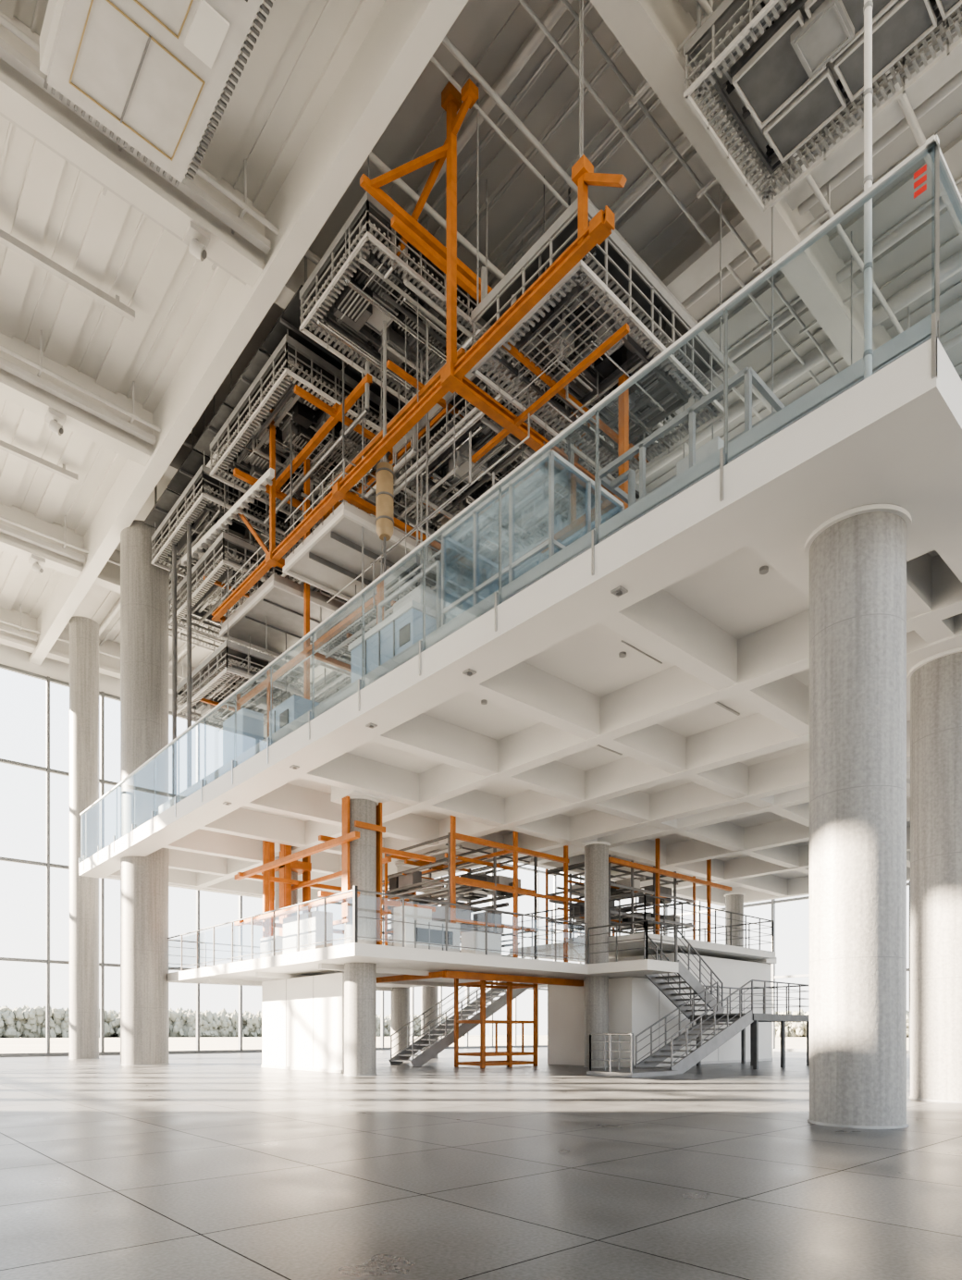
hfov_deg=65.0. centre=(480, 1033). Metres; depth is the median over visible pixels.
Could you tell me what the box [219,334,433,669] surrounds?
platform
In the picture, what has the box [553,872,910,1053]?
window
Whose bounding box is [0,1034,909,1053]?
ground
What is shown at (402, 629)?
tall cabinet
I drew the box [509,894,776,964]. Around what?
mezzanine balcony
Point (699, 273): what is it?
ceiling pipes
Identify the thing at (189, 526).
poles
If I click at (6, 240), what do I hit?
track
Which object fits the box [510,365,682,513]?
platform
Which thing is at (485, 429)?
platform
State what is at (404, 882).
scaffold
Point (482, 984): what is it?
steel frame
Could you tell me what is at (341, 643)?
platform
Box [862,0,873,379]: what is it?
pole
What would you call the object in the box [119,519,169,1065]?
concrete column
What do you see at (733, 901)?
concrete column
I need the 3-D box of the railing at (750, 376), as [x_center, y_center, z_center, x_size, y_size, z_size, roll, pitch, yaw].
[3.919,-8.994,13.593,2.090,2.867,3.080,0,0,-42]
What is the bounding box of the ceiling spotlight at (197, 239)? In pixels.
[183,221,209,261]
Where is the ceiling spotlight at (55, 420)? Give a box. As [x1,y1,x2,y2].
[44,406,65,435]
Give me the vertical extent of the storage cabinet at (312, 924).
1.400 m
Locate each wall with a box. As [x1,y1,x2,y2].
[261,972,344,1072]
[547,952,772,1067]
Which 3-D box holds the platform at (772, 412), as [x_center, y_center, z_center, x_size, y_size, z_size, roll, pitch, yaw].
[6.732,-16.475,19.610,4.613,8.351,4.200,0,0,-42]
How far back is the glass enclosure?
15.94 m
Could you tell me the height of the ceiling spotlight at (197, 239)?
0.583 m
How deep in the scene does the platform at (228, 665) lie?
26.85 m
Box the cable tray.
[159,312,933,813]
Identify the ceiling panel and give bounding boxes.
[39,0,275,185]
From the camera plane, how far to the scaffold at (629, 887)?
29.86 m
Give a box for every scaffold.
[381,878,443,946]
[384,832,537,959]
[545,854,695,944]
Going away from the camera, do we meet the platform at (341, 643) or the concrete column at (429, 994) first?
the platform at (341, 643)
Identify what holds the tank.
hanging from the ceiling beams at (654, 34)
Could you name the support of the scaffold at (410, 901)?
on the platform at (389, 961)
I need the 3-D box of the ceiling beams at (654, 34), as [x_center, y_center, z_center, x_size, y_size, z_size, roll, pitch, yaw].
[-1.952,-19.945,27.631,62.000,1.690,44.360,0,0,-42]
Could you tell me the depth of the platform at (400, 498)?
26.03 m
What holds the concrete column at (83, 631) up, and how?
on the floor
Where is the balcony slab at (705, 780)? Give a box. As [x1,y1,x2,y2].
[79,337,961,906]
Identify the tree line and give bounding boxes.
[0,1004,909,1037]
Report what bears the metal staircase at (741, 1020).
on the floor
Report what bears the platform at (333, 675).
hanging from the ceiling beams at (654, 34)
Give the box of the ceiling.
[0,0,961,696]
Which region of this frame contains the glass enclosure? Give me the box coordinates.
[441,449,624,626]
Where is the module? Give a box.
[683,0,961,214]
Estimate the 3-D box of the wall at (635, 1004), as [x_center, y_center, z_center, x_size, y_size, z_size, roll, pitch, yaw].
[7.628,-0.895,31.014,10.020,4.190,4.020,0,0,-42]
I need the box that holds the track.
[0,229,135,482]
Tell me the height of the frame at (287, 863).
5.100 m
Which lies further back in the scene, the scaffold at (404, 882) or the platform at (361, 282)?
the scaffold at (404, 882)
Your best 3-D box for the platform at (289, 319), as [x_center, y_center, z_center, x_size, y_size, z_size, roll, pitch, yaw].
[-3.150,-19.725,25.388,10.420,1.850,16.400,0,0,-42]
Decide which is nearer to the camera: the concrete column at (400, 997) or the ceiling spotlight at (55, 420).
the ceiling spotlight at (55, 420)
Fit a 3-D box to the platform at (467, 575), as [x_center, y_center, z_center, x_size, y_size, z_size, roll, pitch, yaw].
[-3.172,-17.552,25.163,4.888,6.196,4.894,0,0,-42]
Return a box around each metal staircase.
[388,953,533,1066]
[586,928,809,1077]
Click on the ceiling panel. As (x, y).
(155, 74)
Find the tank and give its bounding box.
[375,320,393,572]
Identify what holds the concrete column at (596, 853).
on the floor
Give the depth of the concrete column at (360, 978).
21.11 m
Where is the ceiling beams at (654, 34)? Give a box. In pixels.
[0,0,909,721]
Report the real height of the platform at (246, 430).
3.059 m
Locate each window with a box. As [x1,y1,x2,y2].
[0,643,554,1057]
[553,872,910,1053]
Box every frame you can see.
[211,0,628,737]
[233,795,731,962]
[376,970,583,1068]
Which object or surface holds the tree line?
on the ground
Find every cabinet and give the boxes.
[222,694,319,765]
[259,910,332,958]
[348,559,473,683]
[393,905,501,956]
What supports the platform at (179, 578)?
attached to the ceiling beams at (654, 34)
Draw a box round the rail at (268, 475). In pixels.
[181,440,274,566]
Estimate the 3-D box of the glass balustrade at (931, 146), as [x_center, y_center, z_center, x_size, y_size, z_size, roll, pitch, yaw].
[-1.859,-7.945,23.469,11.420,2.490,32.220,0,0,-42]
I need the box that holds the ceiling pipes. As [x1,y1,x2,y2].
[98,0,961,668]
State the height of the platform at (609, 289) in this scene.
6.452 m
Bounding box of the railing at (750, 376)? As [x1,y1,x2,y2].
[594,366,785,528]
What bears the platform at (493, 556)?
hanging from the ceiling beams at (654, 34)
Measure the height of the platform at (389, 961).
1.930 m
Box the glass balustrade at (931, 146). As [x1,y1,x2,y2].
[78,134,961,873]
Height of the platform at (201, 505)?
3.336 m
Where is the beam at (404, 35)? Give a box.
[29,0,467,664]
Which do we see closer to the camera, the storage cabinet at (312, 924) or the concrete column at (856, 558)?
the concrete column at (856, 558)
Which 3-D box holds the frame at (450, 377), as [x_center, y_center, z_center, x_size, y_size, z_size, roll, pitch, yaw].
[-1.763,-14.130,21.281,7.800,13.140,18.106,0,0,-42]
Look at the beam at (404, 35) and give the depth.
18.35 m
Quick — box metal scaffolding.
[228,175,673,718]
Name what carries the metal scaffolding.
hanging from the ceiling beams at (654, 34)
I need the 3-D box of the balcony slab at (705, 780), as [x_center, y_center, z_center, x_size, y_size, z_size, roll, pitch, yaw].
[4.100,-7.090,28.823,27.400,0.980,32.170,0,0,-42]
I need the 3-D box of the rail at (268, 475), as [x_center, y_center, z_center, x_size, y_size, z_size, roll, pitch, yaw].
[-9.012,-17.475,25.160,0.410,2.550,8.508,0,0,-42]
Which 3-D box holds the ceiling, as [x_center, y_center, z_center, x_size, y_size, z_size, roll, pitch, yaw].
[1.968,-20.890,23.262,62.000,0.420,56.000,0,0,-42]
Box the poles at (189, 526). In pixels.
[172,524,191,798]
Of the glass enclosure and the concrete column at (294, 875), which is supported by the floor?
the concrete column at (294, 875)
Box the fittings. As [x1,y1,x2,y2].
[222,566,768,805]
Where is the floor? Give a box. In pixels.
[0,1046,961,1279]
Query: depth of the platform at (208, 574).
26.33 m
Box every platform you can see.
[144,258,517,528]
[151,410,319,577]
[167,885,682,991]
[168,468,318,657]
[168,561,239,652]
[176,470,303,731]
[209,329,410,527]
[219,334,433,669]
[288,391,487,606]
[299,155,515,403]
[299,661,351,703]
[316,351,536,676]
[393,178,612,556]
[393,472,544,555]
[468,405,684,581]
[470,0,723,480]
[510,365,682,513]
[624,179,852,501]
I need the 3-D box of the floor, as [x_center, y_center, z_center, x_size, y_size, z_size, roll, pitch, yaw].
[1.968,1.350,23.262,63.000,0.300,57.000,0,0,-42]
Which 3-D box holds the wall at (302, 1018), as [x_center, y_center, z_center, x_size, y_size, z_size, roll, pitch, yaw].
[-5.529,-0.305,24.932,1.130,3.010,5.300,0,0,-42]
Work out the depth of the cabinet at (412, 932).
21.89 m
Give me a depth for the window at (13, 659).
40.70 m
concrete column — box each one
[68,615,99,1058]
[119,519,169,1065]
[274,853,299,980]
[343,795,378,1076]
[390,914,409,1059]
[420,896,438,1058]
[582,841,610,1068]
[724,892,745,947]
[803,504,911,1129]
[906,646,961,1103]
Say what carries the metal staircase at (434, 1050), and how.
on the floor
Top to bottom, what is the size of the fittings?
0.930 m
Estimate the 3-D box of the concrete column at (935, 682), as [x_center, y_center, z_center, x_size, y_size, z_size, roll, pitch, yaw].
[8.583,-2.705,13.599,1.600,7.810,1.600,0,0,-42]
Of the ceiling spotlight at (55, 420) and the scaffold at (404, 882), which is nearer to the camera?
the ceiling spotlight at (55, 420)
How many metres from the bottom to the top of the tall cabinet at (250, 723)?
2.600 m

